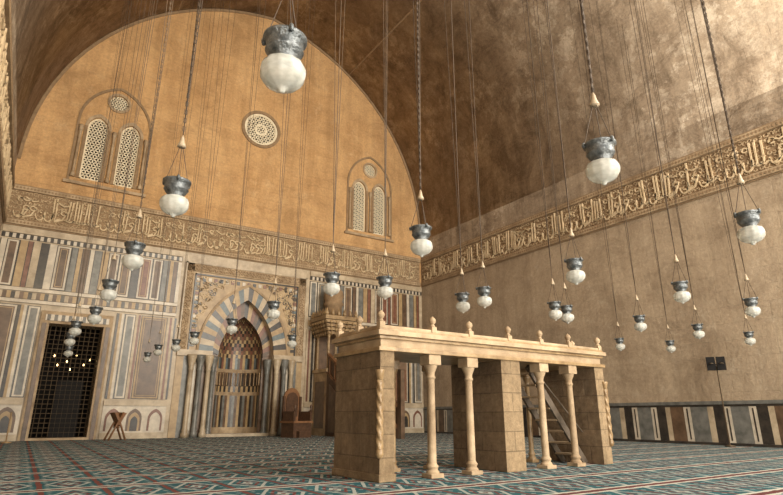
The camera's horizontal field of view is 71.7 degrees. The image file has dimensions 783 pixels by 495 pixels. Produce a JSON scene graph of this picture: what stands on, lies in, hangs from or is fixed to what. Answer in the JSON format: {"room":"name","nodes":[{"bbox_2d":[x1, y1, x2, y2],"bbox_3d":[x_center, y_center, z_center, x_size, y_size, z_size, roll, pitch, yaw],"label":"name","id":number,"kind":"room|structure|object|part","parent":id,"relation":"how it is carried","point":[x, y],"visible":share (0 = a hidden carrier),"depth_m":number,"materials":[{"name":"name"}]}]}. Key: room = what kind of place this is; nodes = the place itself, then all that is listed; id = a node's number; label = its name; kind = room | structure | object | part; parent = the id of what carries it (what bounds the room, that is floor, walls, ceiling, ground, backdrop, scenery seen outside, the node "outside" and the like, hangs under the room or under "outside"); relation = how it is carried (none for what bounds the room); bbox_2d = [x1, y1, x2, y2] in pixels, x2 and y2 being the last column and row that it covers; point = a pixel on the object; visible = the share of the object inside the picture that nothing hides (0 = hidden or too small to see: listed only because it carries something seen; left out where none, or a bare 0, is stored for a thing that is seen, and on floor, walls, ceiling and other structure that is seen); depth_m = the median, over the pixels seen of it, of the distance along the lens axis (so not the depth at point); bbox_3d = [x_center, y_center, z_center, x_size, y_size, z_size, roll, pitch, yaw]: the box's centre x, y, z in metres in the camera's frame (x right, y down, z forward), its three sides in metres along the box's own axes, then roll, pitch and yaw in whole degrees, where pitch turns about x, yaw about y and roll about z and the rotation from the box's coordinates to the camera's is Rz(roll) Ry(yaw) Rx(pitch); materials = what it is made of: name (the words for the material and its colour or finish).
{"room":"mosque","nodes":[
{"label":"mosque","id":0,"kind":"room"},
{"bbox_2d":[0,0,16,231],"bbox_3d":[-7.629,-1.767,8.832,0.700,10.300,27.200,11,-20,-32],"label":"wall","id":1,"kind":"structure","parent":0,"point":[13,19],"depth_m":15.49,"materials":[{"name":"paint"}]},
{"bbox_2d":[0,0,14,222],"bbox_3d":[-7.077,-4.939,9.729,0.135,1.630,26.260,11,-20,-32],"label":"trim inscription","id":2,"kind":"structure","parent":1,"relation":"attached to","point":[7,157],"depth_m":14.42,"materials":[{"name":"stone"}]},
{"bbox_2d":[0,11,423,440],"bbox_3d":[-6.559,-2.084,26.240,19.200,21.200,0.700,11,-20,-32],"label":"wall","id":3,"kind":"structure","parent":0,"point":[43,163],"depth_m":25.92,"materials":[{"name":"beige stone"}]},
{"bbox_2d":[17,310,113,440],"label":"door","id":4,"kind":"structure","parent":3,"relation":"in","point":[59,388],"depth_m":20.34,"materials":[{"name":"metal"}]},
{"bbox_2d":[63,88,151,197],"bbox_3d":[-11.818,-4.637,23.064,3.040,4.800,0.480,11,-20,-32],"label":"window","id":5,"kind":"structure","parent":3,"relation":"in","point":[89,155],"depth_m":22.86,"materials":[{"name":"stone"}]},
{"bbox_2d":[0,224,423,440],"bbox_3d":[-6.339,4.313,23.909,19.100,7.600,0.100,11,-20,-32],"label":"panelling","id":6,"kind":"object","parent":3,"relation":"attached to","point":[29,264],"visible":0.63,"depth_m":21.25,"materials":[{"name":"beige stone"}]},
{"bbox_2d":[3,183,420,286],"bbox_3d":[-6.381,-0.138,25.237,19.041,1.630,0.135,11,-20,-32],"label":"calligraphy frieze","id":7,"kind":"object","parent":3,"relation":"attached to","point":[29,206],"visible":0.98,"depth_m":23.84,"materials":[{"name":"stone"}]},
{"bbox_2d":[17,9,419,223],"bbox_3d":[-6.353,-7.096,27.463,19.200,10.900,0.050,11,-20,-32],"label":"trim arch edge","id":8,"kind":"object","parent":3,"relation":"attached to","point":[96,43],"depth_m":25.80,"materials":[{"name":"brown stone"}]},
{"bbox_2d":[167,261,307,437],"bbox_3d":[-6.784,4.624,24.237,5.640,7.200,1.835,11,-20,-32],"label":"niche","id":9,"kind":"object","parent":3,"relation":"attached to","point":[220,384],"visible":0.96,"depth_m":24.10,"materials":[{"name":"brown stone"}]},
{"bbox_2d":[242,111,280,147],"bbox_3d":[-6.558,-5.843,27.116,2.000,2.000,0.360,11,-20,-32],"label":"window","id":10,"kind":"structure","parent":3,"relation":"in","point":[266,133],"depth_m":27.07,"materials":[{"name":"stone"}]},
{"bbox_2d":[344,156,393,242],"bbox_3d":[-1.233,-2.780,29.741,3.040,4.800,0.480,11,-20,-32],"label":"window","id":11,"kind":"structure","parent":3,"relation":"in","point":[358,218],"depth_m":29.55,"materials":[{"name":"stone"}]},
{"bbox_2d":[0,433,782,494],"bbox_3d":[-0.207,5.172,13.833,20.400,0.001,30.500,11,-20,-32],"label":"floor","id":12,"kind":"structure","parent":0,"point":[242,465],"depth_m":8.89,"materials":[{"name":"carpet"}]},
{"bbox_2d":[0,412,11,442],"bbox_3d":[-12.310,5.786,17.424,0.320,0.950,0.320,11,-20,-32],"label":"barrier post","id":13,"kind":"object","parent":12,"relation":"on","point":[5,441],"visible":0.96,"depth_m":17.36,"materials":[{"name":"metal"}]},
{"bbox_2d":[103,412,126,440],"bbox_3d":[-9.852,6.403,19.417,0.400,0.978,0.664,-14,-22,38],"label":"book stand","id":14,"kind":"object","parent":12,"relation":"on","point":[117,417],"visible":0.93,"depth_m":19.37,"materials":[{"name":"orange wood"}]},
{"bbox_2d":[280,388,312,437],"bbox_3d":[-3.809,6.716,22.118,1.050,1.950,1.000,-15,-23,40],"label":"chair","id":15,"kind":"object","parent":12,"relation":"on","point":[295,423],"visible":1,"depth_m":21.94,"materials":[{"name":"brown wood"}]},
{"bbox_2d":[310,289,405,438],"bbox_3d":[-1.542,4.242,23.426,1.800,7.450,5.880,11,-20,-32],"label":"pulpit","id":16,"kind":"object","parent":12,"relation":"on","point":[324,323],"visible":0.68,"depth_m":24.41,"materials":[{"name":"stone"}]},
{"bbox_2d":[331,310,613,482],"bbox_3d":[1.590,2.592,9.334,5.260,2.343,1.390,12,-21,-33],"label":"platform","id":17,"kind":"object","parent":12,"relation":"on","point":[573,419],"visible":1,"depth_m":8.77,"materials":[{"name":"stone"}]},
{"bbox_2d":[705,356,735,446],"bbox_3d":[9.576,4.436,15.685,0.480,2.500,0.299,-8,-19,26],"label":"stand","id":18,"kind":"object","parent":12,"relation":"on","point":[720,364],"visible":1,"depth_m":15.90,"materials":[{"name":"metal"}]},
{"bbox_2d":[15,0,782,237],"bbox_3d":[0.697,-10.664,17.290,20.600,11.700,27.200,11,-20,-32],"label":"ceiling","id":19,"kind":"structure","parent":0,"point":[747,35],"depth_m":23.40,"materials":[{"name":"paint"}]},
{"bbox_2d":[64,0,131,346],"bbox_3d":[-9.066,-4.234,17.406,0.280,14.718,0.448,11,-20,-32],"label":"hanging lamp","id":20,"kind":"object","parent":19,"relation":"hanging from","point":[69,341],"visible":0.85,"depth_m":16.25,"materials":[{"name":"white glass"}]},
{"bbox_2d":[64,1,133,356],"bbox_3d":[-10.747,-3.516,20.170,0.360,14.980,0.331,11,-20,-32],"label":"hanging lamp","id":21,"kind":"object","parent":19,"relation":"hanging from","point":[68,352],"visible":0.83,"depth_m":19.57,"materials":[{"name":"white glass"}]},
{"bbox_2d":[69,0,137,336],"bbox_3d":[-7.738,-4.888,15.469,0.398,14.823,0.326,11,-20,-32],"label":"hanging lamp","id":22,"kind":"object","parent":19,"relation":"hanging from","point":[75,330],"visible":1,"depth_m":14.03,"materials":[{"name":"white glass"}]},
{"bbox_2d":[87,0,150,324],"bbox_3d":[-6.348,-5.511,13.789,0.394,15.020,0.430,11,-20,-32],"label":"hanging lamp","id":23,"kind":"object","parent":19,"relation":"hanging from","point":[94,318],"visible":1,"depth_m":12.07,"materials":[{"name":"white glass"}]},
{"bbox_3d":[-6.401,-5.927,13.944,0.411,14.134,0.229,5,-18,-17],"label":"chain","id":24,"kind":"part","parent":23,"relation":"part of","materials":[{"name":"metal"}]},
{"bbox_2d":[99,0,157,301],"bbox_3d":[-4.840,-6.168,11.425,0.277,14.876,0.353,5,-18,-17],"label":"hanging lamp","id":25,"kind":"object","parent":19,"relation":"hanging from","point":[108,294],"visible":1,"depth_m":9.44,"materials":[{"name":"white glass"}]},
{"bbox_3d":[-4.871,-6.558,11.664,0.250,13.991,0.172,-13,-22,37],"label":"chain","id":26,"kind":"part","parent":25,"relation":"part of","materials":[{"name":"metal"}]},
{"bbox_2d":[121,0,173,270],"bbox_3d":[-3.469,-6.796,9.382,0.322,14.867,0.287,11,-20,-32],"label":"hanging lamp","id":27,"kind":"object","parent":19,"relation":"hanging from","point":[132,261],"visible":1,"depth_m":7.32,"materials":[{"name":"white glass"}]},
{"bbox_3d":[-3.501,-7.208,9.542,0.326,13.984,0.093,7,-18,-21],"label":"chain","id":28,"kind":"part","parent":27,"relation":"part of","materials":[{"name":"metal"}]},
{"bbox_2d":[143,2,200,362],"bbox_3d":[-8.899,-3.947,22.468,0.482,17.163,0.316,11,-20,-32],"label":"hanging lamp","id":29,"kind":"object","parent":19,"relation":"hanging from","point":[147,355],"visible":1,"depth_m":21.07,"materials":[{"name":"white glass"}]},
{"bbox_2d":[153,2,206,356],"bbox_3d":[-7.604,-4.565,20.248,0.390,17.032,0.323,11,-20,-32],"label":"hanging lamp","id":30,"kind":"object","parent":19,"relation":"hanging from","point":[157,352],"visible":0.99,"depth_m":18.54,"materials":[{"name":"white glass"}]},
{"bbox_2d":[159,0,202,216],"bbox_3d":[-2.123,-7.437,7.483,0.363,14.969,0.350,5,-18,-14],"label":"hanging lamp","id":31,"kind":"object","parent":19,"relation":"hanging from","point":[174,203],"visible":1,"depth_m":5.26,"materials":[{"name":"white glass"}]},
{"bbox_3d":[-2.141,-7.839,7.676,0.363,14.086,0.214,5,-18,-14],"label":"chain","id":32,"kind":"part","parent":31,"relation":"part of","materials":[{"name":"metal"}]},
{"bbox_2d":[189,329,199,345],"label":"hanging lamp","id":33,"kind":"object","parent":19,"relation":"hanging from","point":[193,340],"depth_m":14.96,"materials":[{"name":"white glass"}]},
{"bbox_2d":[171,0,221,351],"bbox_3d":[-6.616,-5.002,19.078,0.452,17.173,0.438,3,-17,-8],"label":"hanging lamp","id":34,"kind":"object","parent":19,"relation":"hanging from","point":[176,342],"visible":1,"depth_m":17.72,"materials":[{"name":"white glass"}]},
{"bbox_2d":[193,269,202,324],"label":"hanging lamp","id":35,"kind":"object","parent":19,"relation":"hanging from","point":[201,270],"depth_m":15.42,"materials":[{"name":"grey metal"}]},
{"bbox_2d":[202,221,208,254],"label":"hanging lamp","id":36,"kind":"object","parent":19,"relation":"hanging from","point":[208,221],"depth_m":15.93,"materials":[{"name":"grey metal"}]},
{"bbox_2d":[226,2,265,334],"bbox_3d":[-3.740,-6.183,15.550,0.495,17.345,0.320,11,-20,-32],"label":"hanging lamp","id":37,"kind":"object","parent":19,"relation":"hanging from","point":[231,329],"visible":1,"depth_m":13.73,"materials":[{"name":"white glass"}]},
{"bbox_2d":[266,0,297,319],"bbox_3d":[-2.388,-6.805,13.554,0.550,17.352,0.357,11,-20,-32],"label":"hanging lamp","id":38,"kind":"object","parent":19,"relation":"hanging from","point":[273,313],"visible":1,"depth_m":11.34,"materials":[{"name":"white glass"}]},
{"bbox_3d":[-2.426,-7.219,13.714,0.561,16.467,0.167,7,-19,-22],"label":"chain","id":39,"kind":"part","parent":38,"relation":"part of","materials":[{"name":"metal"}]},
{"bbox_2d":[260,0,306,93],"bbox_3d":[-0.712,-8.099,5.434,0.492,15.023,0.324,7,-18,-20],"label":"hanging lamp","id":40,"kind":"object","parent":19,"relation":"hanging from","point":[282,71],"visible":1,"depth_m":3.21,"materials":[{"name":"white glass"}]},
{"bbox_2d":[177,0,421,74],"bbox_3d":[0.888,-13.907,17.987,9.477,0.097,26.500,11,-20,-32],"label":"trim","id":41,"kind":"structure","parent":19,"relation":"attached to","point":[180,5],"depth_m":27.37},
{"bbox_2d":[287,0,314,347],"bbox_3d":[-2.791,-5.796,18.289,0.495,18.224,0.287,11,-20,-32],"label":"hanging lamp","id":42,"kind":"object","parent":19,"relation":"hanging from","point":[291,343],"visible":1,"depth_m":16.70,"materials":[{"name":"white glass"}]},
{"bbox_2d":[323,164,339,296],"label":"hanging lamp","id":43,"kind":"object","parent":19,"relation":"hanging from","point":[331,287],"depth_m":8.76,"materials":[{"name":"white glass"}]},
{"bbox_2d":[334,68,341,160],"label":"hanging lamp","id":44,"kind":"object","parent":19,"relation":"hanging from","point":[341,68],"depth_m":9.74,"materials":[{"name":"grey metal"}]},
{"bbox_3d":[-1.002,-7.884,11.564,0.623,16.466,0.260,7,-19,-22],"label":"chain","id":45,"kind":"part","parent":44,"relation":"part of","materials":[{"name":"metal"}]},
{"bbox_2d":[335,0,344,64],"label":"hanging lamp","id":46,"kind":"object","parent":19,"relation":"hanging from","point":[335,0],"depth_m":10.30,"materials":[{"name":"grey metal"}]},
{"bbox_2d":[376,0,392,299],"bbox_3d":[-0.087,-7.573,11.609,0.319,17.669,0.287,11,-20,-32],"label":"hanging lamp","id":47,"kind":"object","parent":19,"relation":"hanging from","point":[385,291],"visible":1,"depth_m":9.39,"materials":[{"name":"white glass"}]},
{"bbox_3d":[-0.117,-7.983,11.780,0.315,16.783,0.109,8,-19,-25],"label":"chain","id":48,"kind":"part","parent":47,"relation":"part of","materials":[{"name":"metal"}]},
{"bbox_2d":[409,0,432,256],"bbox_3d":[0.397,-8.109,9.218,0.570,17.279,0.423,11,-20,-32],"label":"hanging lamp","id":49,"kind":"object","parent":19,"relation":"hanging from","point":[420,246],"visible":1,"depth_m":6.72,"materials":[{"name":"white glass"}]},
{"bbox_3d":[0.358,-8.523,9.373,0.577,16.396,0.255,8,-19,-23],"label":"chain","id":50,"kind":"part","parent":49,"relation":"part of","materials":[{"name":"metal"}]},
{"bbox_2d":[444,0,469,312],"bbox_3d":[1.224,-7.494,12.898,0.528,18.280,0.286,1,-17,-3],"label":"hanging lamp","id":51,"kind":"object","parent":19,"relation":"hanging from","point":[462,306],"visible":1,"depth_m":10.63,"materials":[{"name":"white glass"}]},
{"bbox_3d":[1.180,-7.897,13.091,0.448,17.394,0.151,1,-17,-3],"label":"chain","id":52,"kind":"part","parent":51,"relation":"part of","materials":[{"name":"metal"}]},
{"bbox_2d":[464,0,491,307],"bbox_3d":[1.630,-7.642,12.416,0.373,18.279,0.324,11,-20,-32],"label":"hanging lamp","id":53,"kind":"object","parent":19,"relation":"hanging from","point":[484,300],"visible":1,"depth_m":10.01,"materials":[{"name":"white glass"}]},
{"bbox_3d":[1.575,-8.052,12.590,0.349,17.393,0.157,9,-19,-26],"label":"chain","id":54,"kind":"part","parent":53,"relation":"part of","materials":[{"name":"metal"}]},
{"bbox_2d":[522,0,561,320],"bbox_3d":[3.301,-7.267,13.759,0.285,18.357,0.431,11,-20,-32],"label":"hanging lamp","id":55,"kind":"object","parent":19,"relation":"hanging from","point":[555,313],"visible":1,"depth_m":11.55,"materials":[{"name":"white glass"}]},
{"bbox_3d":[3.275,-7.659,13.990,0.305,17.471,0.195,-13,-21,36],"label":"chain","id":56,"kind":"part","parent":55,"relation":"part of","materials":[{"name":"metal"}]},
{"bbox_2d":[533,0,573,323],"bbox_3d":[3.697,-7.107,14.080,0.280,18.240,0.324,11,-20,-32],"label":"hanging lamp","id":57,"kind":"object","parent":19,"relation":"hanging from","point":[567,317],"visible":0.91,"depth_m":11.88,"materials":[{"name":"white glass"}]},
{"bbox_3d":[3.652,-7.517,14.251,0.253,17.354,0.146,5,-18,-17],"label":"chain","id":58,"kind":"part","parent":57,"relation":"part of","materials":[{"name":"metal"}]},
{"bbox_2d":[545,0,584,284],"bbox_3d":[2.725,-8.170,10.665,0.280,18.251,0.287,11,-20,-32],"label":"hanging lamp","id":59,"kind":"object","parent":19,"relation":"hanging from","point":[575,276],"visible":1,"depth_m":8.04,"materials":[{"name":"white glass"}]},
{"bbox_3d":[2.703,-8.579,10.842,0.223,17.366,0.108,8,-19,-24],"label":"chain","id":60,"kind":"part","parent":59,"relation":"part of","materials":[{"name":"metal"}]},
{"bbox_2d":[569,0,624,350],"bbox_3d":[6.782,-4.155,18.432,0.483,15.174,0.312,6,-18,-18],"label":"hanging lamp","id":61,"kind":"object","parent":19,"relation":"hanging from","point":[620,346],"visible":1,"depth_m":17.20,"materials":[{"name":"white glass"}]},
{"bbox_2d":[579,0,619,184],"bbox_3d":[1.819,-8.735,7.110,0.406,17.228,0.334,11,-20,-32],"label":"hanging lamp","id":62,"kind":"object","parent":19,"relation":"hanging from","point":[602,169],"visible":1,"depth_m":4.52,"materials":[{"name":"white glass"}]},
{"bbox_3d":[1.801,-9.136,7.307,0.359,16.344,0.199,11,-20,-32],"label":"chain","id":63,"kind":"part","parent":62,"relation":"part of","materials":[{"name":"metal"}]},
{"bbox_2d":[589,1,646,331],"bbox_3d":[5.801,-6.288,15.212,0.499,17.346,0.499,11,-20,-32],"label":"hanging lamp","id":64,"kind":"object","parent":19,"relation":"hanging from","point":[640,326],"visible":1,"depth_m":13.28,"materials":[{"name":"white glass"}]},
{"bbox_2d":[616,19,675,352],"bbox_3d":[8.712,-2.672,18.596,0.445,12.438,0.287,11,-20,-32],"label":"hanging lamp","id":65,"kind":"object","parent":19,"relation":"hanging from","point":[670,348],"visible":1,"depth_m":17.93,"materials":[{"name":"white glass"}]},
{"bbox_2d":[629,0,690,303],"bbox_3d":[5.036,-7.753,12.045,0.524,18.271,0.314,5,-18,-16],"label":"hanging lamp","id":66,"kind":"object","parent":19,"relation":"hanging from","point":[681,295],"visible":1,"depth_m":9.76,"materials":[{"name":"white glass"}]},
{"bbox_3d":[5.016,-8.156,12.242,0.524,17.386,0.170,5,-18,-16],"label":"chain","id":67,"kind":"part","parent":66,"relation":"part of","materials":[{"name":"metal"}]},
{"bbox_2d":[638,1,704,338],"bbox_3d":[7.777,-5.158,16.034,0.280,15.671,0.341,11,-20,-32],"label":"hanging lamp","id":68,"kind":"object","parent":19,"relation":"hanging from","point":[698,333],"visible":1,"depth_m":14.71,"materials":[{"name":"white glass"}]},
{"bbox_2d":[674,1,755,345],"bbox_3d":[9.891,-3.133,16.821,0.280,12.268,0.418,11,-20,-32],"label":"hanging lamp","id":69,"kind":"object","parent":19,"relation":"hanging from","point":[749,340],"visible":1,"depth_m":16.05,"materials":[{"name":"white glass"}]},
{"bbox_2d":[683,0,760,317],"bbox_3d":[7.019,-6.923,13.203,0.478,17.371,0.306,3,-17,-9],"label":"hanging lamp","id":70,"kind":"object","parent":19,"relation":"hanging from","point":[752,310],"visible":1,"depth_m":11.21,"materials":[{"name":"white glass"}]},
{"bbox_3d":[6.988,-7.327,13.397,0.439,16.486,0.166,3,-17,-9],"label":"chain","id":71,"kind":"part","parent":70,"relation":"part of","materials":[{"name":"metal"}]},
{"bbox_2d":[700,0,765,244],"bbox_3d":[4.060,-8.757,8.790,0.342,18.265,0.290,15,-23,-41],"label":"hanging lamp","id":72,"kind":"object","parent":19,"relation":"hanging from","point":[751,233],"visible":1,"depth_m":6.16,"materials":[{"name":"white glass"}]},
{"bbox_3d":[4.015,-9.165,8.966,0.340,17.382,0.159,15,-23,-41],"label":"chain","id":73,"kind":"part","parent":72,"relation":"part of","materials":[{"name":"metal"}]},
{"bbox_2d":[421,85,782,430],"bbox_3d":[9.023,1.455,19.241,0.700,10.300,27.200,11,-20,-32],"label":"wall","id":74,"kind":"structure","parent":0,"point":[644,371],"depth_m":18.51,"materials":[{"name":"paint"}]},
{"bbox_2d":[421,118,782,286],"bbox_3d":[8.876,-1.852,19.702,0.135,1.630,26.260,11,-20,-32],"label":"trim inscription","id":75,"kind":"structure","parent":74,"relation":"attached to","point":[758,151],"depth_m":19.96,"materials":[{"name":"stone"}]},
{"bbox_2d":[424,400,782,447],"bbox_3d":[8.898,5.621,17.416,0.070,1.260,26.280,11,-20,-32],"label":"trim","id":76,"kind":"structure","parent":74,"relation":"attached to","point":[750,423],"depth_m":16.77,"materials":[{"name":"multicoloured stone"}]}
]}

